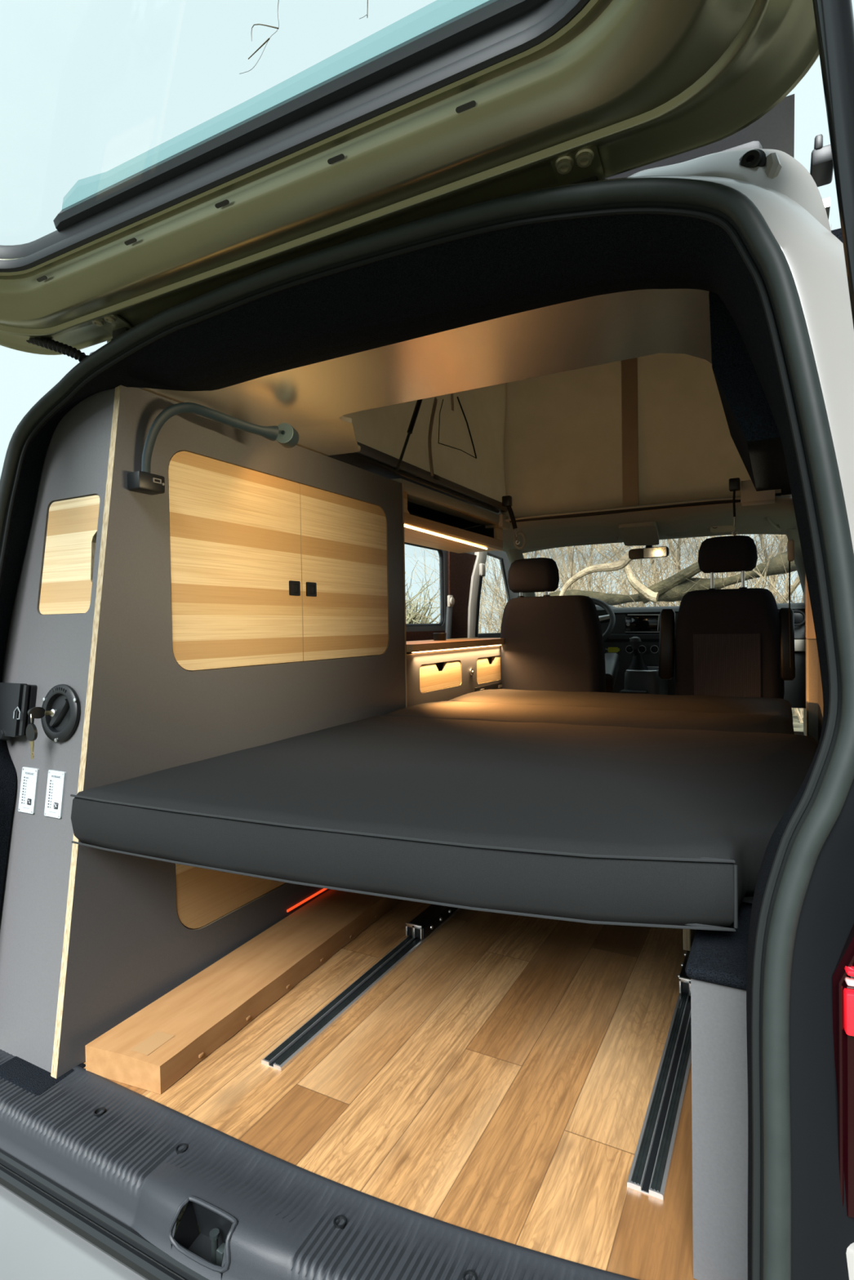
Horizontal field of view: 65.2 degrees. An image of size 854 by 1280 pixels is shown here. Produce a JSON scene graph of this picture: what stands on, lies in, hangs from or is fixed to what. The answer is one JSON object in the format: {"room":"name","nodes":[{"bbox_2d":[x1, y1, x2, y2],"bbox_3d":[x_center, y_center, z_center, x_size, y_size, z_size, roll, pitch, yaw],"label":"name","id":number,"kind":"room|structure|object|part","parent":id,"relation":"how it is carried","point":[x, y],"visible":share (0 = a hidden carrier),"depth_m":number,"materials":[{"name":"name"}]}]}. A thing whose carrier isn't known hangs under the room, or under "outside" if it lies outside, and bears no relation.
{"room":"vehicle interior","nodes":[
{"label":"vehicle interior","id":0,"kind":"room"},
{"bbox_2d":[176,450,519,671],"bbox_3d":[-0.002,0.230,3.394,0.270,1.800,4.220,0,1,28],"label":"wall","id":1,"kind":"structure","parent":0,"point":[502,554],"depth_m":3.83,"materials":[{"name":"grey plastic"}]},
{"bbox_2d":[404,542,444,626],"bbox_3d":[-0.107,-0.289,3.451,0.020,0.466,0.862,0,1,28],"label":"window","id":2,"kind":"structure","parent":1,"relation":"in","point":[442,566],"depth_m":3.80,"materials":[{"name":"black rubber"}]},
{"bbox_2d":[444,595,454,639],"bbox_3d":[0.127,-0.112,3.787,0.044,0.283,0.074,0,1,28],"label":"window catch","id":3,"kind":"structure","parent":2,"relation":"attached to","point":[451,601],"depth_m":3.78,"materials":[{"name":"grey plastic"}]},
{"bbox_3d":[0.137,-0.221,3.792,0.030,0.066,0.049,0,1,28],"label":"catch knob","id":4,"kind":"part","parent":3,"relation":"part of","materials":[{"name":"silver plastic"}]},
{"bbox_2d":[405,551,476,641],"bbox_3d":[-0.029,-0.239,3.550,0.012,0.545,1.443,0,1,28],"label":"trim","id":5,"kind":"structure","parent":1,"relation":"attached to","point":[460,566],"depth_m":3.94,"materials":[{"name":"brown plastic"}]},
{"bbox_2d":[403,490,502,553],"bbox_3d":[0.037,-0.531,3.120,0.262,0.173,1.068,0,1,28],"label":"shelf","id":6,"kind":"object","parent":1,"relation":"attached to","point":[424,526],"visible":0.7,"depth_m":3.18,"materials":[{"name":"brown wood"}]},
{"bbox_2d":[466,551,487,638],"bbox_3d":[0.318,-0.306,4.182,0.050,0.642,0.322,0,1,28],"label":"trim","id":7,"kind":"structure","parent":1,"relation":"attached to","point":[481,557],"depth_m":4.09,"materials":[{"name":"beige plastic"}]},
{"bbox_2d":[475,563,485,636],"bbox_3d":[0.328,-0.246,4.117,0.025,0.456,0.135,0,1,28],"label":"belt","id":8,"kind":"object","parent":1,"relation":"attached to","point":[482,566],"visible":1,"depth_m":4.11,"materials":[{"name":"grey fabric"}]},
{"bbox_2d":[478,552,509,635],"bbox_3d":[0.476,-0.311,4.548,0.020,0.571,0.766,0,1,28],"label":"window","id":9,"kind":"structure","parent":1,"relation":"in","point":[488,554],"depth_m":4.61,"materials":[{"name":"black rubber"}]},
{"bbox_2d":[513,531,526,549],"bbox_3d":[0.501,-0.536,3.592,0.074,0.098,0.017,0,1,28],"label":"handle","id":10,"kind":"object","parent":1,"relation":"attached to","point":[518,533],"visible":0.93,"depth_m":3.58,"materials":[{"name":"grey plastic"}]},
{"bbox_2d":[506,548,535,596],"bbox_3d":[0.682,-0.358,4.641,0.100,0.562,0.997,-1,1,18],"label":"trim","id":11,"kind":"structure","parent":1,"relation":"attached to","point":[513,554],"depth_m":4.26,"materials":[{"name":"grey plastic"}]},
{"bbox_2d":[527,535,617,548],"bbox_3d":[0.835,-0.606,3.932,0.578,0.078,0.244,0,1,28],"label":"sun visor","id":12,"kind":"object","parent":1,"relation":"attached to","point":[548,542],"visible":0.6,"depth_m":3.94,"materials":[{"name":"grey plastic"}]},
{"bbox_2d":[462,495,797,553],"bbox_3d":[1.092,-0.598,3.617,1.621,0.110,0.842,0,1,28],"label":"trim","id":13,"kind":"structure","parent":1,"relation":"attached to","point":[781,513],"depth_m":3.41,"materials":[{"name":"grey plastic"}]},
{"bbox_2d":[618,521,659,546],"bbox_3d":[1.167,-0.582,3.665,0.191,0.090,0.421,0,1,22],"label":"console","id":14,"kind":"object","parent":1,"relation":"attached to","point":[638,533],"visible":0.95,"depth_m":3.61,"materials":[{"name":"black plastic"}]},
{"bbox_2d":[628,545,669,559],"bbox_3d":[1.292,-0.537,3.884,0.224,0.128,0.069,0,1,28],"label":"mirror","id":15,"kind":"object","parent":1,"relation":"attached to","point":[649,552],"visible":0.94,"depth_m":3.86,"materials":[{"name":"silver plastic"}]},
{"bbox_2d":[82,899,696,1279],"bbox_3d":[0.454,0.851,2.530,1.820,0.020,3.151,0,1,28],"label":"floor","id":16,"kind":"structure","parent":0,"point":[498,1082],"depth_m":1.31,"materials":[{"name":"brown wood"}]},
{"bbox_2d":[0,385,407,1078],"bbox_3d":[-0.585,0.141,2.047,0.385,1.452,1.437,0,1,28],"label":"cabinet","id":17,"kind":"object","parent":16,"relation":"on","point":[255,550],"depth_m":1.58,"materials":[{"name":"grey laminate"}]},
{"bbox_2d":[0,682,37,740],"bbox_3d":[-0.944,0.163,1.520,0.115,0.131,0.050,0,1,28],"label":"inlet","id":18,"kind":"object","parent":17,"relation":"attached to","point":[16,700],"visible":0.93,"depth_m":1.50,"materials":[{"name":"black plastic"}]},
{"bbox_3d":[-0.951,0.158,1.519,0.096,0.120,0.032,0,1,28],"label":"lid","id":19,"kind":"part","parent":18,"relation":"part of","materials":[{"name":"black plastic"}]},
{"bbox_2d":[17,766,39,813],"bbox_3d":[-0.886,0.334,1.486,0.056,0.098,0.017,0,1,28],"label":"gauge","id":20,"kind":"object","parent":17,"relation":"attached to","point":[29,776],"visible":1,"depth_m":1.48,"materials":[{"name":"grey plastic"}]},
{"bbox_2d":[26,706,52,759],"bbox_3d":[-0.836,0.199,1.444,0.031,0.111,0.050,0,1,28],"label":"keys","id":21,"kind":"object","parent":17,"relation":"attached to","point":[35,712],"visible":1,"depth_m":1.43,"materials":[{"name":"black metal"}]},
{"bbox_3d":[-0.844,0.234,1.428,0.012,0.042,0.002,0,1,28],"label":"blade","id":22,"kind":"part","parent":21,"relation":"part of","materials":[{"name":"gold metal"}]},
{"bbox_3d":[-0.825,0.159,1.456,0.002,0.011,0.017,0,1,28],"label":"blade","id":23,"kind":"part","parent":21,"relation":"part of","materials":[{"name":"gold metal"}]},
{"bbox_2d":[44,769,66,818],"bbox_3d":[-0.803,0.332,1.441,0.056,0.098,0.017,0,1,28],"label":"gauge","id":24,"kind":"object","parent":17,"relation":"attached to","point":[55,794],"visible":1,"depth_m":1.44,"materials":[{"name":"grey plastic"}]},
{"bbox_3d":[-0.880,0.157,1.514,0.363,1.452,0.206,0,1,28],"label":"panel","id":25,"kind":"part","parent":17,"relation":"part of","materials":[{"name":"grey laminate"}]},
{"bbox_3d":[-0.799,0.159,1.460,0.126,0.125,0.039,0,1,28],"label":"filler cap","id":26,"kind":"part","parent":17,"relation":"part of","materials":[{"name":"black plastic"}]},
{"bbox_3d":[-0.809,-0.191,1.522,0.187,0.267,0.048,0,1,28],"label":"door","id":27,"kind":"part","parent":17,"relation":"part of","materials":[{"name":"brown wood"}]},
{"bbox_2d":[127,402,298,494],"bbox_3d":[-0.501,-0.446,1.613,0.421,0.212,0.066,-2,2,-38],"label":"reading lamp","id":28,"kind":"object","parent":17,"relation":"attached to","point":[143,482],"visible":1,"depth_m":1.54,"materials":[{"name":"black plastic"}]},
{"bbox_3d":[-0.441,0.562,1.932,0.015,0.305,0.726,0,1,28],"label":"door","id":29,"kind":"part","parent":17,"relation":"part of","materials":[{"name":"brown wood"}]},
{"bbox_3d":[-0.505,-0.199,1.820,0.015,0.540,0.493,0,1,28],"label":"door","id":30,"kind":"part","parent":17,"relation":"part of","materials":[{"name":"brown wood"}]},
{"bbox_3d":[-0.251,0.788,2.263,0.004,0.006,0.680,0,1,28],"label":"led strip","id":31,"kind":"part","parent":17,"relation":"part of","materials":[{"name":"plastic"}]},
{"bbox_3d":[-0.271,-0.212,2.260,0.015,0.540,0.499,0,1,28],"label":"door","id":32,"kind":"part","parent":17,"relation":"part of","materials":[{"name":"brown wood"}]},
{"bbox_2d":[84,889,402,1094],"bbox_3d":[-0.355,0.838,1.845,0.195,0.058,1.167,0,1,26],"label":"wooden box","id":33,"kind":"object","parent":16,"relation":"on","point":[153,1048],"visible":0.94,"depth_m":1.55,"materials":[{"name":"brown wood"}]},
{"bbox_2d":[261,904,461,1071],"bbox_3d":[0.129,0.827,2.206,0.064,0.052,1.900,0,1,28],"label":"rail","id":34,"kind":"object","parent":16,"relation":"on","point":[297,1042],"depth_m":1.65,"materials":[{"name":"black metal"}]},
{"bbox_3d":[0.035,0.825,2.030,0.064,0.040,0.300,0,1,28],"label":"rail bracket","id":35,"kind":"part","parent":34,"relation":"part of","materials":[{"name":"metal"}]},
{"bbox_2d":[354,637,503,706],"bbox_3d":[0.087,0.417,3.170,0.305,0.828,1.153,0,1,28],"label":"base cabinet","id":36,"kind":"object","parent":16,"relation":"on","point":[437,671],"visible":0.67,"depth_m":2.96,"materials":[{"name":"grey laminate"}]},
{"bbox_2d":[433,632,446,640],"bbox_3d":[0.062,-0.016,3.229,0.063,0.036,0.063,0,1,28],"label":"jar","id":37,"kind":"object","parent":36,"relation":"on","point":[437,636],"visible":1,"depth_m":3.20,"materials":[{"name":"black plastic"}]},
{"bbox_3d":[0.056,0.153,2.878,0.013,0.112,0.394,0,1,28],"label":"drawer","id":38,"kind":"part","parent":36,"relation":"part of","materials":[{"name":"brown wood"}]},
{"bbox_3d":[0.179,0.437,3.103,0.016,0.788,1.120,0,1,28],"label":"panel","id":39,"kind":"part","parent":36,"relation":"part of","materials":[{"name":"grey laminate"}]},
{"bbox_2d":[406,637,503,652],"bbox_3d":[0.080,0.018,3.162,0.305,0.030,1.153,0,1,28],"label":"countertop","id":40,"kind":"structure","parent":36,"relation":"on","point":[424,645],"depth_m":2.96,"materials":[{"name":"brown wood"}]},
{"bbox_3d":[0.319,0.146,3.372,0.013,0.122,0.370,0,1,28],"label":"drawer","id":41,"kind":"part","parent":36,"relation":"part of","materials":[{"name":"brown wood"}]},
{"bbox_2d":[500,557,619,692],"bbox_3d":[0.730,0.197,3.570,0.553,1.234,0.604,0,1,28],"label":"seat","id":42,"kind":"object","parent":16,"relation":"on","point":[555,643],"visible":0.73,"depth_m":3.32,"materials":[{"name":"fabric"}]},
{"bbox_3d":[0.629,0.089,3.395,0.540,0.620,0.199,0,1,28],"label":"backrest","id":43,"kind":"part","parent":42,"relation":"part of","materials":[{"name":"fabric"}]},
{"bbox_3d":[0.965,0.169,3.559,0.085,0.187,0.399,0,1,21],"label":"armrest","id":44,"kind":"part","parent":42,"relation":"part of","materials":[{"name":"black plastic"}]},
{"bbox_2d":[619,688,648,693],"bbox_3d":[1.172,0.543,3.765,0.140,0.521,0.120,0,1,28],"label":"tray","id":45,"kind":"object","parent":16,"relation":"on","point":[624,691],"visible":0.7,"depth_m":3.72,"materials":[{"name":"grey plastic"}]},
{"bbox_2d":[626,950,691,1199],"bbox_3d":[0.786,0.822,1.892,0.065,0.052,1.900,0,1,28],"label":"rail","id":46,"kind":"object","parent":16,"relation":"on","point":[651,1162],"depth_m":1.23,"materials":[{"name":"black metal"}]},
{"bbox_3d":[0.693,0.821,1.716,0.065,0.040,0.300,0,1,28],"label":"rail bracket","id":47,"kind":"part","parent":46,"relation":"part of","materials":[{"name":"metal"}]},
{"bbox_2d":[684,902,751,1279],"bbox_3d":[0.724,0.636,1.387,0.208,0.444,1.204,0,1,28],"label":"box","id":48,"kind":"object","parent":16,"relation":"on","point":[716,966],"visible":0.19,"depth_m":0.90,"materials":[{"name":"grey plastic"}]},
{"bbox_3d":[0.681,0.648,1.416,0.091,0.420,1.195,0,1,28],"label":"panel","id":49,"kind":"part","parent":48,"relation":"part of","materials":[{"name":"grey laminate"}]},
{"bbox_2d":[657,535,795,699],"bbox_3d":[1.548,0.150,3.439,0.604,1.308,0.583,0,1,28],"label":"seat","id":50,"kind":"object","parent":16,"relation":"on","point":[729,642],"visible":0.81,"depth_m":3.18,"materials":[{"name":"fabric"}]},
{"bbox_3d":[1.210,0.021,3.367,0.075,0.355,0.096,0,1,28],"label":"armrest","id":51,"kind":"part","parent":50,"relation":"part of","materials":[{"name":"black fabric"}]},
{"bbox_3d":[1.388,-0.285,3.250,0.015,0.142,0.020,0,1,28],"label":"post","id":52,"kind":"part","parent":50,"relation":"part of","materials":[{"name":"silver metal"}]},
{"bbox_3d":[1.469,0.064,3.265,0.490,0.620,0.199,0,1,28],"label":"backrest","id":53,"kind":"part","parent":50,"relation":"part of","materials":[{"name":"fabric"}]},
{"bbox_3d":[1.508,-0.286,3.186,0.015,0.142,0.020,0,1,28],"label":"post","id":54,"kind":"part","parent":50,"relation":"part of","materials":[{"name":"silver metal"}]},
{"bbox_3d":[1.680,0.020,3.118,0.067,0.340,0.095,0,1,28],"label":"armrest","id":55,"kind":"part","parent":50,"relation":"part of","materials":[{"name":"black fabric"}]},
{"bbox_2d":[682,731,804,951],"bbox_3d":[0.476,0.543,2.164,1.345,0.520,1.840,0,1,28],"label":"frame","id":56,"kind":"object","parent":16,"relation":"on","point":[688,934],"visible":0.02,"depth_m":1.74,"materials":[{"name":"metal"}]},
{"bbox_2d":[70,715,817,931],"bbox_3d":[0.167,0.340,1.589,1.380,0.135,1.241,0,1,28],"label":"mattress","id":57,"kind":"object","parent":56,"relation":"on","point":[584,824],"visible":0.92,"depth_m":1.20,"materials":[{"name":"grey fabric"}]},
{"bbox_2d":[382,701,794,734],"bbox_3d":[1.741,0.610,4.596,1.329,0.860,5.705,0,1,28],"label":"mattress","id":58,"kind":"object","parent":56,"relation":"on","point":[495,712],"visible":0.4,"depth_m":2.23,"materials":[{"name":"grey fabric"}]},
{"bbox_2d":[448,688,792,723],"bbox_3d":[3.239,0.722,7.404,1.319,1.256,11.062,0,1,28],"label":"mattress","id":59,"kind":"object","parent":56,"relation":"on","point":[700,704],"visible":0.34,"depth_m":2.66,"materials":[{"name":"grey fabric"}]},
{"bbox_3d":[0.900,0.600,2.162,0.018,0.392,0.970,0,1,28],"label":"leg","id":60,"kind":"part","parent":56,"relation":"part of","materials":[{"name":"brown wood"}]},
{"bbox_2d":[0,133,853,1279],"bbox_3d":[0.634,0.321,2.756,2.110,2.123,4.555,0,1,28],"label":"camper van","id":61,"kind":"object","parent":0,"point":[98,1175],"visible":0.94,"depth_m":0.96,"materials":[{"name":"metal"}]},
{"bbox_3d":[-0.336,0.899,1.011,0.125,0.056,0.042,0,1,28],"label":"latch frame","id":62,"kind":"part","parent":61,"relation":"part of","materials":[{"name":"plastic"}]},
{"bbox_3d":[-0.269,0.906,1.070,1.502,0.069,0.225,0,1,24],"label":"sill plate","id":63,"kind":"part","parent":61,"relation":"part of","materials":[{"name":"plastic"}]},
{"bbox_2d":[0,0,819,361],"bbox_3d":[-0.519,-0.722,0.728,1.718,0.301,1.109,0,1,28],"label":"tailgate","id":64,"kind":"object","parent":61,"relation":"attached to","point":[496,99],"visible":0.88,"depth_m":0.89,"materials":[{"name":"metal"}]},
{"bbox_3d":[-0.631,-0.624,1.382,0.044,0.047,0.014,0,1,28],"label":"hinge arm","id":65,"kind":"part","parent":64,"relation":"part of","materials":[{"name":"green metal"}]},
{"bbox_3d":[0.219,-0.627,0.942,0.044,0.047,0.014,0,1,28],"label":"hinge arm","id":66,"kind":"part","parent":64,"relation":"part of","materials":[{"name":"green metal"}]},
{"bbox_2d":[812,0,853,328],"bbox_3d":[0.343,-0.383,0.540,0.213,0.752,0.025,-2,1,-32],"label":"gas strut","id":67,"kind":"object","parent":64,"relation":"attached to","point":[833,19],"visible":1,"depth_m":0.53,"materials":[{"name":"black metal"}]},
{"bbox_2d":[345,452,509,529],"bbox_3d":[0.037,-0.634,2.907,0.102,0.127,1.540,0,1,28],"label":"rail","id":68,"kind":"object","parent":61,"relation":"attached to","point":[416,494],"visible":0.87,"depth_m":2.91,"materials":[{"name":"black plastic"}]},
{"bbox_2d":[395,399,422,471],"bbox_3d":[-0.067,-0.799,2.567,0.020,0.336,0.209,0,1,28],"label":"strut","id":69,"kind":"object","parent":68,"relation":"attached to","point":[419,402],"visible":0.81,"depth_m":2.57,"materials":[{"name":"metal"}]},
{"bbox_3d":[-0.089,-0.715,2.525,0.011,0.170,0.110,0,1,28],"label":"piston rod","id":70,"kind":"part","parent":69,"relation":"part of","materials":[{"name":"metal"}]},
{"bbox_3d":[0.101,-0.616,3.046,0.084,0.054,1.015,0,1,28],"label":"trim","id":71,"kind":"part","parent":68,"relation":"part of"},
{"bbox_2d":[502,495,519,544],"bbox_3d":[0.430,-0.612,3.412,0.085,0.250,0.040,0,1,28],"label":"strap","id":72,"kind":"object","parent":61,"relation":"hanging from","point":[506,500],"visible":1,"depth_m":3.41,"materials":[{"name":"black fabric"}]},
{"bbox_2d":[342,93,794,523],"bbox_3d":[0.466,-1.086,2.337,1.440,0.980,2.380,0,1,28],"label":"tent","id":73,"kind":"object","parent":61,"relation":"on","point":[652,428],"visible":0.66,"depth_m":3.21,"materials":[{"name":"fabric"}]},
{"bbox_2d":[595,602,805,708],"bbox_3d":[1.543,0.074,4.376,1.740,0.620,0.664,0,1,28],"label":"dashboard","id":74,"kind":"object","parent":61,"relation":"attached to","point":[643,623],"visible":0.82,"depth_m":4.13,"materials":[{"name":"grey plastic"}]},
{"bbox_2d":[590,597,615,642],"bbox_3d":[0.914,-0.061,4.045,0.387,0.404,0.388,-1,1,-17],"label":"steering wheel","id":75,"kind":"object","parent":74,"relation":"attached to","point":[610,618],"visible":0.2,"depth_m":3.97,"materials":[{"name":"grey plastic"}]},
{"bbox_3d":[0.987,-0.056,3.963,0.212,0.187,0.073,-1,1,-24],"label":"spoke trim","id":76,"kind":"part","parent":75,"relation":"part of","materials":[{"name":"silver metal"}]},
{"bbox_2d":[605,647,619,652],"bbox_3d":[1.167,0.061,4.206,0.089,0.032,0.008,0,1,28],"label":"tag","id":77,"kind":"object","parent":74,"relation":"hanging from","point":[609,649],"visible":1,"depth_m":4.20,"materials":[{"name":"yellow"}]},
{"bbox_3d":[1.262,0.057,4.158,0.047,0.047,0.017,0,1,28],"label":"heater knob","id":78,"kind":"part","parent":74,"relation":"part of","materials":[{"name":"black plastic"}]},
{"bbox_3d":[1.342,-0.103,4.152,0.214,0.117,0.006,0,1,28],"label":"chrome trim","id":79,"kind":"part","parent":74,"relation":"part of","materials":[{"name":"black glass"}]},
{"bbox_3d":[1.328,0.057,4.123,0.047,0.047,0.017,0,1,28],"label":"heater knob","id":80,"kind":"part","parent":74,"relation":"part of","materials":[{"name":"black plastic"}]},
{"bbox_2d":[624,666,668,694],"bbox_3d":[1.295,0.357,3.932,0.195,0.381,0.380,0,1,28],"label":"console","id":81,"kind":"object","parent":74,"relation":"attached to","point":[649,680],"visible":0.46,"depth_m":3.77,"materials":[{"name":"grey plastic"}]},
{"bbox_2d":[627,636,648,670],"bbox_3d":[1.226,0.077,3.882,0.120,0.194,0.120,0,1,28],"label":"lever","id":82,"kind":"object","parent":81,"relation":"on","point":[637,663],"visible":0.95,"depth_m":3.85,"materials":[{"name":"grey plastic"}]},
{"bbox_3d":[1.207,0.017,3.868,0.068,0.073,0.068,0,1,28],"label":"knob","id":83,"kind":"part","parent":82,"relation":"part of","materials":[{"name":"grey plastic"}]},
{"bbox_3d":[1.293,0.171,3.929,0.178,0.008,0.365,0,1,28],"label":"edge trim","id":84,"kind":"part","parent":81,"relation":"part of","materials":[{"name":"silver metal"}]},
{"bbox_3d":[1.393,0.056,4.088,0.047,0.047,0.017,0,1,28],"label":"heater knob","id":85,"kind":"part","parent":74,"relation":"part of","materials":[{"name":"black plastic"}]},
{"bbox_2d":[792,608,805,626],"bbox_3d":[2.085,-0.125,3.773,0.106,0.096,0.037,0,1,28],"label":"air vent","id":86,"kind":"object","parent":74,"relation":"attached to","point":[799,615],"depth_m":3.76,"materials":[{"name":"black plastic"}]},
{"bbox_2d":[831,924,853,1217],"bbox_3d":[0.548,0.431,0.666,0.264,0.301,0.057,-1,1,15],"label":"tail light","id":87,"kind":"object","parent":61,"relation":"on","point":[842,935],"depth_m":0.67,"materials":[{"name":"red plastic"}]},
{"bbox_3d":[0.537,0.893,0.712,0.257,0.568,0.165,0,1,28],"label":"quarter panel","id":88,"kind":"part","parent":61,"relation":"part of","materials":[{"name":"beige paint"}]},
{"bbox_2d":[138,196,830,455],"bbox_3d":[0.023,-0.596,1.647,1.620,0.012,0.840,0,1,28],"label":"ceiling","id":89,"kind":"structure","parent":0,"point":[313,398],"depth_m":1.40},
{"bbox_2d":[803,586,822,743],"bbox_3d":[1.507,0.223,2.547,0.030,1.800,3.900,0,1,28],"label":"wall","id":90,"kind":"structure","parent":0,"point":[820,686],"depth_m":2.44,"materials":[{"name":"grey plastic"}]},
{"bbox_2d":[509,493,781,522],"bbox_3d":[0.994,-0.631,3.220,1.260,0.028,0.024,0,1,28],"label":"trim","id":91,"kind":"structure","parent":90,"relation":"attached to","point":[715,502],"depth_m":3.22,"materials":[{"name":"black plastic"}]},
{"bbox_2d":[666,524,780,536],"bbox_3d":[1.558,-0.609,3.548,0.570,0.096,0.243,0,1,28],"label":"sun visor","id":92,"kind":"object","parent":90,"relation":"attached to","point":[717,530],"visible":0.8,"depth_m":3.56,"materials":[{"name":"beige"}]},
{"bbox_2d":[740,480,775,506],"bbox_3d":[1.466,-0.655,2.957,0.135,0.095,0.110,0,1,28],"label":"block","id":93,"kind":"object","parent":90,"relation":"attached to","point":[748,495],"visible":0.73,"depth_m":2.92,"materials":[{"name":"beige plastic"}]},
{"bbox_2d":[728,477,740,535],"bbox_3d":[1.348,-0.583,2.925,0.044,0.247,0.040,0,1,28],"label":"strap","id":94,"kind":"object","parent":93,"relation":"hanging from","point":[734,483],"visible":1,"depth_m":2.91,"materials":[{"name":"black fabric"}]},
{"bbox_2d":[765,516,779,530],"bbox_3d":[1.719,-0.588,3.317,0.022,0.073,0.218,0,2,41],"label":"handle","id":95,"kind":"object","parent":90,"relation":"attached to","point":[776,527],"visible":0.84,"depth_m":3.30,"materials":[{"name":"grey plastic"}]},
{"bbox_2d":[785,528,804,595],"bbox_3d":[2.189,-0.366,3.841,0.099,0.562,0.994,0,1,37],"label":"trim","id":96,"kind":"structure","parent":90,"relation":"attached to","point":[792,534],"depth_m":3.66,"materials":[{"name":"grey plastic"}]},
{"bbox_2d":[804,572,817,744],"bbox_3d":[1.518,0.141,2.652,0.078,1.360,0.260,0,1,28],"label":"trim","id":97,"kind":"structure","parent":90,"relation":"attached to","point":[811,651],"depth_m":2.54,"materials":[{"name":"beige wood"}]},
{"bbox_2d":[786,539,794,667],"bbox_3d":[1.530,-0.152,2.807,0.024,0.537,0.060,0,1,28],"label":"belt","id":98,"kind":"object","parent":97,"relation":"hanging from","point":[790,544],"visible":1,"depth_m":2.80,"materials":[{"name":"black fabric"}]},
{"bbox_3d":[1.536,0.407,2.651,0.048,0.827,0.250,0,1,28],"label":"trim","id":99,"kind":"part","parent":97,"relation":"part of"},
{"label":"outside","id":100,"kind":"structure","parent":0,"visible":0},
{"bbox_2d":[173,632,803,1235],"bbox_3d":[18.620,0.529,36.452,180.000,0.130,160.000,0,1,28],"label":"ground","id":101,"kind":"structure","parent":100,"point":[797,726],"depth_m":9.37,"materials":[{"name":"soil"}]},
{"bbox_2d":[404,549,497,623],"bbox_3d":[-11.477,-0.617,26.297,28.585,4.011,7.890,0,1,33],"label":"hedge","id":102,"kind":"object","parent":101,"relation":"on","point":[409,615],"visible":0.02,"depth_m":19.76,"materials":[{"name":"brown plant"}]},
{"bbox_2d":[404,542,701,633],"bbox_3d":[1.893,-1.874,14.196,6.433,6.160,6.958,-2,2,-42],"label":"bare shrub","id":103,"kind":"object","parent":101,"relation":"on","point":[482,603],"visible":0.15,"depth_m":13.59,"materials":[{"name":"beige plant"}]},
{"bbox_2d":[405,534,759,633],"bbox_3d":[2.567,-2.203,12.300,7.315,6.869,7.456,0,1,28],"label":"bare shrub","id":104,"kind":"object","parent":101,"relation":"on","point":[570,573],"visible":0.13,"depth_m":11.82,"materials":[{"name":"beige plant"}]},
{"bbox_2d":[539,543,628,591],"bbox_3d":[2.408,-2.538,14.161,4.102,7.506,4.938,-1,1,-9],"label":"bare tree","id":105,"kind":"object","parent":101,"relation":"on","point":[569,548],"visible":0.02,"depth_m":14.53,"materials":[{"name":"beige plant"}]},
{"bbox_2d":[573,537,685,607],"bbox_3d":[4.398,-1.927,11.546,4.074,6.330,5.627,0,1,28],"label":"bare tree","id":106,"kind":"object","parent":101,"relation":"on","point":[669,540],"visible":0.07,"depth_m":11.70,"materials":[{"name":"beige plant"}]},
{"bbox_2d":[594,537,693,607],"bbox_3d":[5.568,-4.471,22.239,10.105,10.982,6.137,-1,1,-19],"label":"bare tree","id":107,"kind":"object","parent":101,"relation":"on","point":[693,537],"visible":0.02,"depth_m":22.30,"materials":[{"name":"beige plant"}]},
{"bbox_2d":[495,533,801,608],"bbox_3d":[4.333,-1.530,11.840,5.764,5.491,7.138,-1,1,17],"label":"bare shrub","id":108,"kind":"object","parent":101,"relation":"on","point":[633,589],"visible":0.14,"depth_m":11.32,"materials":[{"name":"beige plant"}]},
{"bbox_2d":[649,546,660,604],"bbox_3d":[4.877,-3.371,15.048,5.499,9.045,7.556,-1,1,-15],"label":"bare tree","id":109,"kind":"object","parent":101,"relation":"on","point":[653,546],"visible":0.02,"depth_m":16.78,"materials":[{"name":"beige plant"}]},
{"bbox_2d":[548,546,796,605],"bbox_3d":[3.345,-0.845,9.064,3.567,0.813,1.395,-1,1,19],"label":"tree","id":110,"kind":"object","parent":101,"relation":"on","point":[672,588],"visible":0.74,"depth_m":9.09,"materials":[{"name":"beige plant"}]},
{"bbox_2d":[567,533,803,723],"bbox_3d":[4.723,-1.994,9.792,8.270,6.487,7.277,-1,1,12],"label":"bare shrub","id":111,"kind":"object","parent":101,"relation":"on","point":[800,714],"visible":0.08,"depth_m":10.00,"materials":[{"name":"beige plant"}]},
{"bbox_2d":[756,533,799,603],"bbox_3d":[5.468,-2.369,10.541,4.965,7.240,3.378,-2,1,-35],"label":"bare tree","id":112,"kind":"object","parent":101,"relation":"on","point":[797,583],"visible":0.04,"depth_m":10.19,"materials":[{"name":"beige plant"}]},
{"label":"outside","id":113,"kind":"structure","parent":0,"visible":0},
{"bbox_2d":[240,0,368,73],"bbox_3d":[-0.800,-8.088,7.633,4.168,3.494,0.309,0,1,31],"label":"overhanging branch","id":114,"kind":"object","parent":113,"point":[277,28],"visible":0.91,"depth_m":8.25,"materials":[{"name":"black plant"}]}
]}

